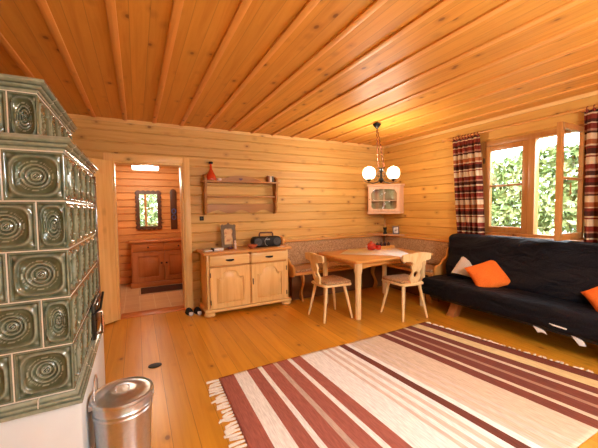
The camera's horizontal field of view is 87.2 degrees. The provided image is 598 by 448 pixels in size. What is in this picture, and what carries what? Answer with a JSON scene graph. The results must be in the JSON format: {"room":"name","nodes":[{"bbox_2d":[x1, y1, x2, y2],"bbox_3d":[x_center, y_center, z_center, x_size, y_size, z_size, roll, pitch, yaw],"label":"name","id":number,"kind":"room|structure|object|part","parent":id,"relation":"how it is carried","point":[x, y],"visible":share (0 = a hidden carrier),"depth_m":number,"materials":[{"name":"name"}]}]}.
{"room":"traditional dwelling","nodes":[
{"label":"traditional dwelling","id":0,"kind":"room"},
{"bbox_2d":[115,165,178,168],"bbox_3d":[-2.562,-1.091,5.102,2.440,0.100,2.190,-2,3,-27],"label":"ceiling","id":1,"kind":"structure","parent":0,"point":[115,165],"depth_m":6.03,"materials":[{"name":"brown wood"}]},
{"bbox_2d":[131,165,158,170],"bbox_3d":[-2.601,-0.986,5.317,0.440,0.130,0.240,-2,3,-27],"label":"ceiling light","id":2,"kind":"object","parent":1,"relation":"attached to","point":[153,168],"visible":0.43,"depth_m":5.26,"materials":[{"name":"white"}]},
{"bbox_2d":[115,166,180,283],"bbox_3d":[-3.022,0.019,6.076,2.400,2.200,0.120,-2,3,-27],"label":"wall","id":3,"kind":"structure","parent":0,"point":[128,181],"depth_m":5.96,"materials":[{"name":"brown wood"}]},
{"bbox_2d":[135,190,161,229],"bbox_3d":[-2.890,-0.266,6.041,0.458,0.758,0.035,-2,3,-27],"label":"wall mirror","id":4,"kind":"object","parent":3,"relation":"attached to","point":[148,209],"visible":1,"depth_m":6.04,"materials":[{"name":"brown wood"}]},
{"bbox_2d":[139,194,157,226],"bbox_3d":[-2.894,-0.266,6.048,0.316,0.626,0.006,-2,3,-27],"label":"mirror glass","id":5,"kind":"object","parent":4,"relation":"attached to","point":[148,203],"depth_m":6.04,"materials":[{"name":"clear mirror"}]},
{"bbox_2d":[170,189,177,228],"bbox_3d":[-2.492,-0.296,6.249,0.120,0.799,0.036,-2,3,-27],"label":"board","id":6,"kind":"object","parent":3,"relation":"attached to","point":[173,198],"visible":1,"depth_m":6.25,"materials":[{"name":"brown wood"}]},
{"bbox_2d":[71,118,383,307],"bbox_3d":[-0.992,-0.090,4.655,6.010,2.500,0.120,-2,3,-27],"label":"wall","id":7,"kind":"structure","parent":0,"point":[322,192],"depth_m":4.78,"materials":[{"name":"brown wood"}]},
{"bbox_2d":[89,153,193,324],"bbox_3d":[-2.218,0.172,3.890,0.534,2.085,1.638,2,4,41],"label":"door frame","id":8,"kind":"structure","parent":7,"relation":"in","point":[105,187],"depth_m":3.89,"materials":[{"name":"brown wood"}]},
{"bbox_3d":[-2.332,0.173,3.893,0.085,2.085,0.020,-2,3,-27],"label":"trim","id":9,"kind":"part","parent":8,"relation":"part of","materials":[{"name":"brown wood"}]},
{"bbox_3d":[-1.940,-0.841,4.054,0.827,0.085,0.020,-2,3,-27],"label":"trim","id":10,"kind":"part","parent":8,"relation":"part of","materials":[{"name":"brown wood"}]},
{"bbox_3d":[-1.522,0.142,4.311,0.085,2.085,0.020,-2,3,-27],"label":"trim","id":11,"kind":"part","parent":8,"relation":"part of","materials":[{"name":"brown wood"}]},
{"bbox_2d":[68,114,383,148],"bbox_3d":[-1.029,-1.325,4.504,5.890,0.043,0.022,-2,3,-27],"label":"trim","id":12,"kind":"structure","parent":7,"relation":"attached to","point":[70,115],"depth_m":4.37,"materials":[{"name":"brown wood"}]},
{"bbox_2d":[201,174,279,214],"bbox_3d":[-0.826,-0.423,4.569,1.130,0.570,0.160,-2,3,-27],"label":"wall shelf","id":13,"kind":"object","parent":7,"relation":"attached to","point":[207,208],"visible":0.93,"depth_m":4.58,"materials":[{"name":"brown wood"}]},
{"bbox_3d":[-1.294,-0.406,4.333,0.030,0.570,0.150,-2,3,-27],"label":"panel","id":14,"kind":"part","parent":13,"relation":"part of","materials":[{"name":"brown wood"}]},
{"bbox_2d":[207,161,216,179],"bbox_3d":[-1.219,-0.733,4.348,0.144,0.264,0.144,-2,3,-27],"label":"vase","id":15,"kind":"object","parent":13,"relation":"on","point":[210,176],"visible":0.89,"depth_m":4.31,"materials":[{"name":"red glass"}]},
{"bbox_3d":[-0.820,-0.395,4.559,1.026,0.025,0.015,-2,3,-27],"label":"plate rail","id":16,"kind":"part","parent":13,"relation":"part of","materials":[{"name":"brown wood"}]},
{"bbox_3d":[-0.362,-0.441,4.814,0.030,0.570,0.150,-2,3,-27],"label":"panel","id":17,"kind":"part","parent":13,"relation":"part of","materials":[{"name":"brown wood"}]},
{"bbox_2d":[367,184,404,213],"bbox_3d":[1.472,-0.439,5.548,0.545,0.515,0.527,-2,3,-27],"label":"upper cabinet","id":18,"kind":"object","parent":7,"relation":"attached to","point":[382,198],"visible":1,"depth_m":5.49,"materials":[{"name":"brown wood"}]},
{"bbox_3d":[1.545,-0.206,5.689,0.619,0.035,0.469,0,3,9],"label":"board","id":19,"kind":"part","parent":18,"relation":"part of","materials":[{"name":"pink wood"}]},
{"bbox_2d":[0,0,597,145],"bbox_3d":[0.291,-1.327,1.944,6.130,0.203,6.020,-2,3,-27],"label":"ceiling","id":20,"kind":"structure","parent":0,"point":[328,70],"depth_m":2.39,"materials":[{"name":"brown wood"}]},
{"bbox_2d":[363,123,399,183],"bbox_3d":[1.100,-0.937,4.207,0.504,0.796,0.171,-1,3,0],"label":"chandelier","id":21,"kind":"object","parent":20,"relation":"hanging from","point":[393,173],"visible":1,"depth_m":4.18,"materials":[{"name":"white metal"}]},
{"bbox_3d":[0.940,-0.686,4.219,0.170,0.164,0.170,-2,3,-27],"label":"lamp shade","id":22,"kind":"part","parent":21,"relation":"part of","materials":[{"name":"white glass"}]},
{"bbox_3d":[0.981,-0.622,4.222,0.258,0.168,0.016,-1,3,0],"label":"arm","id":23,"kind":"part","parent":21,"relation":"part of","materials":[{"name":"grey metal"}]},
{"bbox_3d":[1.051,-1.017,4.203,0.044,0.526,0.023,-1,3,-2],"label":"chain","id":24,"kind":"part","parent":21,"relation":"part of","materials":[{"name":"brown metal"}]},
{"bbox_3d":[1.104,-0.658,4.221,0.074,0.220,0.072,-3,4,-44],"label":"stem","id":25,"kind":"part","parent":21,"relation":"part of","materials":[{"name":"black metal"}]},
{"bbox_3d":[1.228,-0.626,4.222,0.258,0.168,0.016,-1,3,0],"label":"arm","id":26,"kind":"part","parent":21,"relation":"part of","materials":[{"name":"grey metal"}]},
{"bbox_3d":[1.266,-0.690,4.219,0.170,0.164,0.170,-2,3,-27],"label":"lamp shade","id":27,"kind":"part","parent":21,"relation":"part of","materials":[{"name":"white glass"}]},
{"bbox_2d":[94,283,597,447],"bbox_3d":[-0.176,1.279,3.043,6.130,0.100,8.210,-2,3,-27],"label":"floor","id":28,"kind":"structure","parent":0,"point":[193,351],"depth_m":3.29,"materials":[{"name":"brown wood"}]},
{"bbox_2d":[0,73,104,447],"bbox_3d":[-1.891,0.331,1.623,1.467,1.976,1.156,-2,3,-27],"label":"stove","id":29,"kind":"object","parent":28,"relation":"on","point":[52,324],"visible":1,"depth_m":1.41,"materials":[{"name":"green ceramic"}]},
{"bbox_3d":[-1.953,-0.623,1.522,1.329,0.059,0.910,-2,3,-27],"label":"cornice","id":30,"kind":"part","parent":29,"relation":"part of","materials":[{"name":"green ceramic"}]},
{"bbox_3d":[-1.909,-0.353,1.569,1.431,0.062,1.126,-2,3,-27],"label":"cornice","id":31,"kind":"part","parent":29,"relation":"part of","materials":[{"name":"green ceramic"}]},
{"bbox_3d":[-1.383,0.622,2.144,0.018,0.230,0.330,-2,3,-27],"label":"fire door","id":32,"kind":"part","parent":29,"relation":"part of","materials":[{"name":"grey metal"}]},
{"bbox_3d":[-1.318,0.524,2.084,0.044,0.114,0.195,-1,3,-13],"label":"damper lever","id":33,"kind":"part","parent":29,"relation":"part of","materials":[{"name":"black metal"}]},
{"bbox_3d":[-1.373,0.622,2.149,0.006,0.170,0.270,-2,3,-27],"label":"door panel","id":34,"kind":"part","parent":29,"relation":"part of","materials":[{"name":"silver glass"}]},
{"bbox_3d":[-1.307,0.645,2.066,0.047,0.158,0.018,-2,3,-27],"label":"handle","id":35,"kind":"part","parent":29,"relation":"part of","materials":[{"name":"silver metal"}]},
{"bbox_2d":[88,374,153,447],"bbox_3d":[-0.962,1.061,1.720,0.312,0.484,0.306,-2,3,-27],"label":"metal bin","id":36,"kind":"object","parent":28,"relation":"on","point":[120,409],"visible":1,"depth_m":1.63,"materials":[{"name":"metal"}]},
{"bbox_3d":[-1.105,0.883,1.706,0.007,0.124,0.178,-2,3,-27],"label":"bail handle","id":37,"kind":"part","parent":36,"relation":"part of","materials":[{"name":"metal"}]},
{"bbox_3d":[-0.962,0.914,1.714,0.306,0.033,0.306,-2,3,-27],"label":"lid","id":38,"kind":"part","parent":36,"relation":"part of","materials":[{"name":"metal"}]},
{"bbox_3d":[-0.963,0.882,1.713,0.072,0.035,0.012,-2,3,-27],"label":"lid handle","id":39,"kind":"part","parent":36,"relation":"part of","materials":[{"name":"metal"}]},
{"bbox_2d":[120,305,184,319],"bbox_3d":[-1.968,1.203,4.260,0.823,0.042,0.219,-2,3,-27],"label":"threshold","id":40,"kind":"object","parent":28,"relation":"on","point":[179,307],"visible":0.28,"depth_m":4.24,"materials":[{"name":"red wood"}]},
{"bbox_2d":[148,362,161,367],"bbox_3d":[-1.273,1.250,2.779,0.112,0.012,0.084,-2,3,-27],"label":"disc","id":41,"kind":"object","parent":28,"relation":"on","point":[154,365],"visible":1,"depth_m":2.76,"materials":[{"name":"black rubber"}]},
{"bbox_2d":[129,237,182,288],"bbox_3d":[-2.579,0.702,5.968,1.110,0.835,0.508,-2,3,-27],"label":"base cabinet","id":42,"kind":"object","parent":28,"relation":"on","point":[155,261],"visible":0.8,"depth_m":5.72,"materials":[{"name":"red wood"}]},
{"bbox_3d":[-2.717,0.419,5.654,0.488,0.135,0.018,-2,3,-27],"label":"drawer","id":43,"kind":"part","parent":42,"relation":"part of","materials":[{"name":"red wood"}]},
{"bbox_3d":[-2.710,0.766,5.667,0.488,0.530,0.025,-2,3,-27],"label":"cabinet door","id":44,"kind":"part","parent":42,"relation":"part of","materials":[{"name":"red wood"}]},
{"bbox_3d":[-2.710,0.766,5.668,0.338,0.380,0.019,-2,3,-27],"label":"door panel","id":45,"kind":"part","parent":42,"relation":"part of","materials":[{"name":"red wood"}]},
{"bbox_3d":[-2.262,0.401,5.889,0.488,0.135,0.018,-2,3,-27],"label":"drawer","id":46,"kind":"part","parent":42,"relation":"part of","materials":[{"name":"red wood"}]},
{"bbox_3d":[-2.255,0.748,5.902,0.488,0.530,0.025,-2,3,-27],"label":"cabinet door","id":47,"kind":"part","parent":42,"relation":"part of","materials":[{"name":"red wood"}]},
{"bbox_3d":[-2.256,0.748,5.903,0.338,0.380,0.019,-2,3,-27],"label":"door panel","id":48,"kind":"part","parent":42,"relation":"part of","materials":[{"name":"red wood"}]},
{"bbox_2d":[139,283,182,295],"bbox_3d":[-2.275,1.129,5.551,0.990,0.012,0.520,-2,3,-27],"label":"door mat","id":49,"kind":"object","parent":28,"relation":"on","point":[173,287],"visible":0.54,"depth_m":5.43,"materials":[{"name":"brown fabric"}]},
{"bbox_2d":[185,308,193,315],"bbox_3d":[-1.455,1.154,4.164,0.096,0.076,0.246,-3,3,-32],"label":"slipper","id":50,"kind":"object","parent":28,"relation":"on","point":[189,312],"visible":1,"depth_m":4.11,"materials":[{"name":"grey fabric"}]},
{"bbox_2d":[193,307,201,314],"bbox_3d":[-1.355,1.151,4.199,0.096,0.076,0.246,-2,3,-31],"label":"slipper","id":51,"kind":"object","parent":28,"relation":"on","point":[197,310],"visible":1,"depth_m":4.14,"materials":[{"name":"grey"}]},
{"bbox_2d":[197,244,291,317],"bbox_3d":[-0.753,0.752,4.428,1.230,0.835,0.503,-2,3,-27],"label":"sideboard","id":52,"kind":"object","parent":28,"relation":"on","point":[241,277],"visible":0.97,"depth_m":4.20,"materials":[{"name":"brown wood"}]},
{"bbox_2d":[211,247,223,250],"bbox_3d":[-1.078,0.333,4.143,0.150,0.036,0.080,-3,3,-33],"label":"box","id":53,"kind":"object","parent":52,"relation":"on","point":[219,248],"visible":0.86,"depth_m":4.11,"materials":[{"name":"white"}]},
{"bbox_2d":[220,223,235,248],"bbox_3d":[-0.986,0.160,4.395,0.210,0.359,0.080,-2,3,-21],"label":"photo frame","id":54,"kind":"object","parent":52,"relation":"on","point":[228,233],"visible":0.8,"depth_m":4.39,"materials":[{"name":"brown wood"}]},
{"bbox_2d":[224,229,232,243],"bbox_3d":[-0.986,0.175,4.397,0.130,0.230,0.006,-2,-6,-21],"label":"picture","id":55,"kind":"object","parent":54,"relation":"attached to","point":[228,233],"depth_m":4.39},
{"bbox_3d":[-0.903,0.467,4.099,0.521,0.125,0.020,-2,3,-27],"label":"drawer","id":56,"kind":"part","parent":52,"relation":"part of","materials":[{"name":"brown wood"}]},
{"bbox_3d":[-0.898,0.818,4.115,0.521,0.527,0.022,-2,3,-27],"label":"cabinet door","id":57,"kind":"part","parent":52,"relation":"part of","materials":[{"name":"brown wood"}]},
{"bbox_3d":[-0.897,0.811,4.114,0.370,0.420,0.020,-2,3,-27],"label":"door panel","id":58,"kind":"part","parent":52,"relation":"part of","materials":[{"name":"brown wood"}]},
{"bbox_3d":[-0.750,1.093,4.448,1.210,0.040,0.475,-2,3,-27],"label":"moulding","id":59,"kind":"part","parent":52,"relation":"part of","materials":[{"name":"brown wood"}]},
{"bbox_3d":[-0.662,0.726,4.250,1.080,0.700,0.010,-2,3,-27],"label":"frame","id":60,"kind":"part","parent":52,"relation":"part of","materials":[{"name":"orange wood"}]},
{"bbox_2d":[247,244,257,248],"bbox_3d":[-0.642,0.309,4.323,0.150,0.056,0.150,-2,3,-27],"label":"bowl","id":61,"kind":"object","parent":52,"relation":"on","point":[251,246],"visible":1,"depth_m":4.29,"materials":[{"name":"brown ceramic"}]},
{"bbox_2d":[250,232,280,247],"bbox_3d":[-0.475,0.218,4.538,0.430,0.211,0.164,-2,3,-24],"label":"radio","id":62,"kind":"object","parent":52,"relation":"on","point":[262,241],"visible":0.98,"depth_m":4.49,"materials":[{"name":"black plastic"}]},
{"bbox_3d":[-0.415,0.448,4.351,0.521,0.125,0.020,-2,3,-27],"label":"drawer","id":63,"kind":"part","parent":52,"relation":"part of","materials":[{"name":"brown wood"}]},
{"bbox_3d":[-0.410,0.799,4.367,0.521,0.527,0.022,-2,3,-27],"label":"cabinet door","id":64,"kind":"part","parent":52,"relation":"part of","materials":[{"name":"brown wood"}]},
{"bbox_3d":[-0.410,0.792,4.366,0.370,0.420,0.020,-2,3,-27],"label":"door panel","id":65,"kind":"part","parent":52,"relation":"part of","materials":[{"name":"brown wood"}]},
{"bbox_2d":[305,252,352,323],"bbox_3d":[0.366,0.760,3.979,0.488,0.836,0.434,-2,3,-27],"label":"dining chair","id":66,"kind":"object","parent":28,"relation":"on","point":[331,281],"visible":1,"depth_m":3.88,"materials":[{"name":"brown wood"}]},
{"bbox_3d":[0.175,0.964,4.063,0.129,0.427,0.038,0,3,12],"label":"leg","id":67,"kind":"part","parent":66,"relation":"part of","materials":[{"name":"brown wood"}]},
{"bbox_3d":[0.197,0.548,3.882,0.114,0.398,0.434,-2,3,-27],"label":"backrest","id":68,"kind":"part","parent":66,"relation":"part of","materials":[{"name":"brown wood"}]},
{"bbox_3d":[0.318,0.975,3.788,0.038,0.427,0.129,0,3,24],"label":"leg","id":69,"kind":"part","parent":66,"relation":"part of","materials":[{"name":"brown wood"}]},
{"bbox_3d":[0.397,0.745,3.994,0.415,0.028,0.410,-2,3,-27],"label":"seat","id":70,"kind":"part","parent":66,"relation":"part of","materials":[{"name":"brown wood"}]},
{"bbox_2d":[314,275,350,284],"bbox_3d":[0.409,0.713,3.999,0.374,0.034,0.394,-2,3,-27],"label":"seat cushion","id":71,"kind":"object","parent":66,"relation":"on","point":[331,279],"depth_m":3.89,"materials":[{"name":"brown fabric"}]},
{"bbox_3d":[0.469,0.952,4.214,0.038,0.427,0.129,0,3,24],"label":"leg","id":72,"kind":"part","parent":66,"relation":"part of","materials":[{"name":"brown wood"}]},
{"bbox_3d":[0.611,0.964,3.939,0.129,0.427,0.038,0,3,12],"label":"leg","id":73,"kind":"part","parent":66,"relation":"part of","materials":[{"name":"brown wood"}]},
{"bbox_2d":[280,235,448,302],"bbox_3d":[1.000,0.656,4.788,2.144,0.944,1.517,-2,3,-27],"label":"bench","id":74,"kind":"object","parent":28,"relation":"on","point":[300,272],"visible":0.44,"depth_m":5.03,"materials":[{"name":"orange wood"}]},
{"bbox_3d":[0.046,0.948,4.694,0.028,0.395,0.129,-2,3,-27],"label":"leg","id":75,"kind":"part","parent":74,"relation":"part of","materials":[{"name":"orange wood"}]},
{"bbox_2d":[294,261,348,272],"bbox_3d":[0.768,0.653,5.205,2.028,0.044,0.373,-2,3,-27],"label":"seat cushion","id":76,"kind":"object","parent":74,"relation":"on","point":[332,266],"depth_m":4.88,"materials":[{"name":"brown fabric"}]},
{"bbox_2d":[284,236,382,264],"bbox_3d":[0.660,0.436,5.376,2.007,0.362,0.045,-2,3,-27],"label":"cushion","id":77,"kind":"object","parent":74,"relation":"on","point":[296,255],"depth_m":5.21,"materials":[{"name":"brown fabric"}]},
{"bbox_3d":[0.689,0.663,5.423,2.110,0.877,0.105,-2,3,-27],"label":"rail","id":78,"kind":"part","parent":74,"relation":"part of","materials":[{"name":"orange wood"}]},
{"bbox_3d":[0.995,0.713,4.781,2.060,0.040,1.440,-2,3,-27],"label":"seat","id":79,"kind":"part","parent":74,"relation":"part of","materials":[{"name":"orange wood"}]},
{"bbox_3d":[1.276,0.900,5.340,0.129,0.395,0.028,-2,3,-27],"label":"leg","id":80,"kind":"part","parent":74,"relation":"part of","materials":[{"name":"orange wood"}]},
{"bbox_2d":[367,232,404,235],"bbox_3d":[1.538,0.182,5.597,0.408,0.040,0.528,-2,3,-27],"label":"corner shelf","id":81,"kind":"object","parent":74,"relation":"on","point":[371,233],"visible":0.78,"depth_m":5.59,"materials":[{"name":"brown wood"}]},
{"bbox_2d":[392,226,398,233],"bbox_3d":[1.713,0.108,5.560,0.110,0.140,0.050,0,3,11],"label":"photo frame","id":82,"kind":"object","parent":81,"relation":"on","point":[395,228],"visible":0.98,"depth_m":5.55,"materials":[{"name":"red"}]},
{"bbox_2d":[391,262,434,272],"bbox_3d":[1.808,0.650,4.973,0.353,0.044,0.978,-2,3,-27],"label":"seat cushion","id":83,"kind":"object","parent":74,"relation":"on","point":[429,268],"depth_m":4.88,"materials":[{"name":"brown fabric"}]},
{"bbox_2d":[384,236,448,264],"bbox_3d":[1.895,0.427,5.224,0.045,0.362,1.357,-2,3,-27],"label":"cushion","id":84,"kind":"object","parent":74,"relation":"on","point":[438,247],"depth_m":4.98,"materials":[{"name":"brown fabric"}]},
{"bbox_3d":[1.913,0.655,5.248,0.102,0.877,1.430,-2,3,-27],"label":"rail","id":85,"kind":"part","parent":74,"relation":"part of","materials":[{"name":"orange wood"}]},
{"bbox_3d":[1.896,0.931,4.535,0.028,0.395,0.129,-2,3,-27],"label":"leg","id":86,"kind":"part","parent":74,"relation":"part of","materials":[{"name":"orange wood"}]},
{"bbox_2d":[316,248,432,319],"bbox_3d":[1.047,0.774,4.444,1.310,0.740,0.950,-2,3,-27],"label":"dining table","id":87,"kind":"object","parent":28,"relation":"on","point":[358,262],"visible":0.6,"depth_m":4.05,"materials":[{"name":"orange wood"}]},
{"bbox_3d":[0.382,0.795,4.523,0.094,0.709,0.094,-1,3,-5],"label":"leg","id":88,"kind":"part","parent":87,"relation":"part of","materials":[{"name":"brown wood"}]},
{"bbox_3d":[0.727,0.822,3.858,0.094,0.709,0.094,-1,3,-5],"label":"leg","id":89,"kind":"part","parent":87,"relation":"part of","materials":[{"name":"brown wood"}]},
{"bbox_2d":[341,248,407,263],"bbox_3d":[1.156,0.441,4.580,0.916,0.100,0.954,0,3,22],"label":"tablecloth","id":90,"kind":"object","parent":87,"relation":"on","point":[386,251],"visible":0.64,"depth_m":4.42,"materials":[{"name":"beige fabric"}]},
{"bbox_2d":[366,241,375,249],"bbox_3d":[1.078,0.318,4.696,0.144,0.134,0.140,0,3,16],"label":"sugar pot","id":91,"kind":"object","parent":90,"relation":"on","point":[370,246],"visible":1,"depth_m":4.64,"materials":[{"name":"red ceramic"}]},
{"bbox_3d":[1.080,0.340,4.697,0.140,0.090,0.140,-2,3,-27],"label":"pot","id":92,"kind":"part","parent":91,"relation":"part of","materials":[{"name":"red ceramic"}]},
{"bbox_2d":[381,244,394,248],"bbox_3d":[1.310,0.352,4.907,0.320,0.040,0.160,-2,3,-19],"label":"serving tray","id":93,"kind":"object","parent":90,"relation":"on","point":[386,246],"visible":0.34,"depth_m":4.85,"materials":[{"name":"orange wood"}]},
{"bbox_3d":[1.368,0.757,5.032,0.094,0.709,0.094,-1,3,-5],"label":"leg","id":94,"kind":"part","parent":87,"relation":"part of","materials":[{"name":"brown wood"}]},
{"bbox_3d":[1.712,0.784,4.366,0.094,0.709,0.094,2,4,40],"label":"leg","id":95,"kind":"part","parent":87,"relation":"part of","materials":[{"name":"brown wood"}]},
{"bbox_2d":[206,322,597,447],"bbox_3d":[0.901,1.236,2.417,2.950,0.017,1.788,-2,3,-27],"label":"striped rug","id":96,"kind":"object","parent":28,"relation":"on","point":[424,384],"visible":1,"depth_m":2.25,"materials":[{"name":"fabric"}]},
{"bbox_2d":[380,252,430,321],"bbox_3d":[1.345,0.747,3.981,0.434,0.836,0.488,-2,3,-23],"label":"dining chair","id":97,"kind":"object","parent":28,"relation":"on","point":[403,280],"visible":1,"depth_m":3.82,"materials":[{"name":"brown wood"}]},
{"bbox_3d":[1.129,0.949,4.106,0.129,0.427,0.038,1,3,28],"label":"leg","id":98,"kind":"part","parent":97,"relation":"part of","materials":[{"name":"brown wood"}]},
{"bbox_2d":[382,274,420,283],"bbox_3d":[1.325,0.700,4.023,0.394,0.034,0.374,-2,3,-23],"label":"seat cushion","id":99,"kind":"object","parent":97,"relation":"on","point":[398,278],"depth_m":3.95,"materials":[{"name":"brown fabric"}]},
{"bbox_3d":[1.331,0.732,4.012,0.410,0.028,0.415,-2,3,-23],"label":"seat","id":100,"kind":"part","parent":97,"relation":"part of","materials":[{"name":"brown wood"}]},
{"bbox_3d":[1.260,0.961,3.803,0.038,0.427,0.129,0,3,16],"label":"leg","id":101,"kind":"part","parent":97,"relation":"part of","materials":[{"name":"brown wood"}]},
{"bbox_3d":[1.416,0.536,3.798,0.434,0.398,0.114,-2,3,-23],"label":"backrest","id":102,"kind":"part","parent":97,"relation":"part of","materials":[{"name":"brown wood"}]},
{"bbox_3d":[1.544,0.952,3.925,0.129,0.427,0.038,1,3,28],"label":"leg","id":103,"kind":"part","parent":97,"relation":"part of","materials":[{"name":"brown wood"}]},
{"bbox_2d":[422,233,597,346],"bbox_3d":[2.398,0.667,3.421,0.709,1.016,2.112,-2,3,-27],"label":"sofa","id":104,"kind":"object","parent":28,"relation":"on","point":[548,278],"visible":0.93,"depth_m":3.28,"materials":[{"name":"black fabric"}]},
{"bbox_3d":[1.971,1.071,3.963,0.177,0.169,0.124,-2,3,-27],"label":"leg","id":105,"kind":"part","parent":104,"relation":"part of","materials":[{"name":"brown wood"}]},
{"bbox_2d":[452,257,471,276],"bbox_3d":[2.292,0.483,3.995,0.302,0.487,0.565,-3,4,-41],"label":"cushion","id":106,"kind":"object","parent":104,"relation":"on","point":[463,262],"visible":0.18,"depth_m":4.04,"materials":[{"name":"white fabric"}]},
{"bbox_2d":[465,260,509,287],"bbox_3d":[2.237,0.608,3.718,0.455,0.396,0.267,0,3,13],"label":"cushion","id":107,"kind":"object","parent":104,"relation":"on","point":[489,273],"visible":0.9,"depth_m":3.67,"materials":[{"name":"orange fabric"}]},
{"bbox_2d":[422,274,597,342],"bbox_3d":[2.403,0.843,3.431,0.696,0.246,2.109,-2,3,-27],"label":"seat cushion","id":108,"kind":"object","parent":104,"relation":"on","point":[576,318],"depth_m":3.15,"materials":[{"name":"black fabric"}]},
{"bbox_3d":[2.443,0.981,3.457,0.520,0.043,1.980,-2,3,-27],"label":"bed frame","id":109,"kind":"part","parent":104,"relation":"part of","materials":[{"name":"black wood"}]},
{"bbox_3d":[2.556,0.461,3.460,0.300,0.613,2.051,-2,3,-27],"label":"backrest","id":110,"kind":"part","parent":104,"relation":"part of","materials":[{"name":"black fabric"}]},
{"bbox_2d":[581,286,597,311],"bbox_3d":[2.730,0.647,2.656,0.324,0.450,0.498,0,3,13],"label":"cushion","id":111,"kind":"object","parent":104,"relation":"on","point":[591,295],"visible":0.99,"depth_m":2.80,"materials":[{"name":"orange fabric"}]},
{"bbox_2d":[384,95,597,239],"bbox_3d":[2.979,-0.082,3.386,0.120,2.500,5.780,-2,3,-27],"label":"wall","id":112,"kind":"structure","parent":0,"point":[426,168],"depth_m":4.86,"materials":[{"name":"brown wood"}]},
{"bbox_2d":[384,90,597,147],"bbox_3d":[2.902,-1.320,3.288,0.022,0.043,5.747,-2,3,-27],"label":"trim","id":113,"kind":"structure","parent":112,"relation":"attached to","point":[593,93],"depth_m":3.89,"materials":[{"name":"brown wood"}]},
{"bbox_2d":[442,105,597,142],"bbox_3d":[2.675,-1.176,3.623,0.124,0.042,2.304,-2,3,-27],"label":"curtain rod","id":114,"kind":"object","parent":112,"relation":"attached to","point":[595,106],"visible":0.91,"depth_m":3.59,"materials":[{"name":"orange wood"}]},
{"bbox_2d":[452,132,484,234],"bbox_3d":[2.304,-0.527,4.300,0.099,1.391,0.480,-2,3,-27],"label":"curtain","id":115,"kind":"object","parent":114,"relation":"hanging from","point":[467,158],"visible":0.97,"depth_m":4.28,"materials":[{"name":"fabric"}]},
{"bbox_2d":[584,105,597,242],"bbox_3d":[2.990,-0.473,2.976,0.097,1.391,0.492,-2,3,-27],"label":"curtain","id":116,"kind":"object","parent":114,"relation":"hanging from","point":[590,116],"visible":0.97,"depth_m":3.13,"materials":[{"name":"fabric"}]},
{"bbox_2d":[481,121,584,241],"bbox_3d":[2.514,-0.427,3.604,0.642,1.240,1.260,-2,3,-27],"label":"window","id":117,"kind":"structure","parent":112,"relation":"in","point":[529,142],"depth_m":3.67,"materials":[{"name":"brown wood"}]},
{"bbox_3d":[2.608,-0.448,3.957,0.050,1.113,0.515,-2,3,-27],"label":"sash","id":118,"kind":"part","parent":117,"relation":"part of","materials":[{"name":"brown wood"}]},
{"bbox_3d":[2.714,0.169,3.733,0.090,0.031,1.260,-2,3,-27],"label":"sill","id":119,"kind":"part","parent":117,"relation":"part of","materials":[{"name":"brown wood"}]},
{"bbox_3d":[2.701,-0.411,3.121,0.530,1.130,0.045,-2,3,-29],"label":"sash","id":120,"kind":"part","parent":117,"relation":"part of","materials":[{"name":"brown wood"}]},
{"label":"outside","id":121,"kind":"structure","parent":0,"visible":0},
{"bbox_3d":[1.369,1.577,-0.353,26.000,0.190,26.000,-2,3,-27],"label":"ground","id":122,"kind":"structure","parent":121,"visible":0},
{"bbox_2d":[491,143,578,234],"bbox_3d":[4.606,-0.195,6.313,1.435,2.846,7.007,-2,3,-27],"label":"hedge","id":123,"kind":"object","parent":122,"relation":"on","point":[505,205],"visible":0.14,"depth_m":5.76,"materials":[{"name":"green plant"}]},
{"bbox_2d":[537,229,574,234],"bbox_3d":[3.605,0.608,5.276,0.828,1.292,6.147,-2,3,-27],"label":"flowering shrub","id":124,"kind":"object","parent":122,"relation":"on","point":[551,230],"visible":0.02,"depth_m":4.77,"materials":[{"name":"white plant"}]}
]}

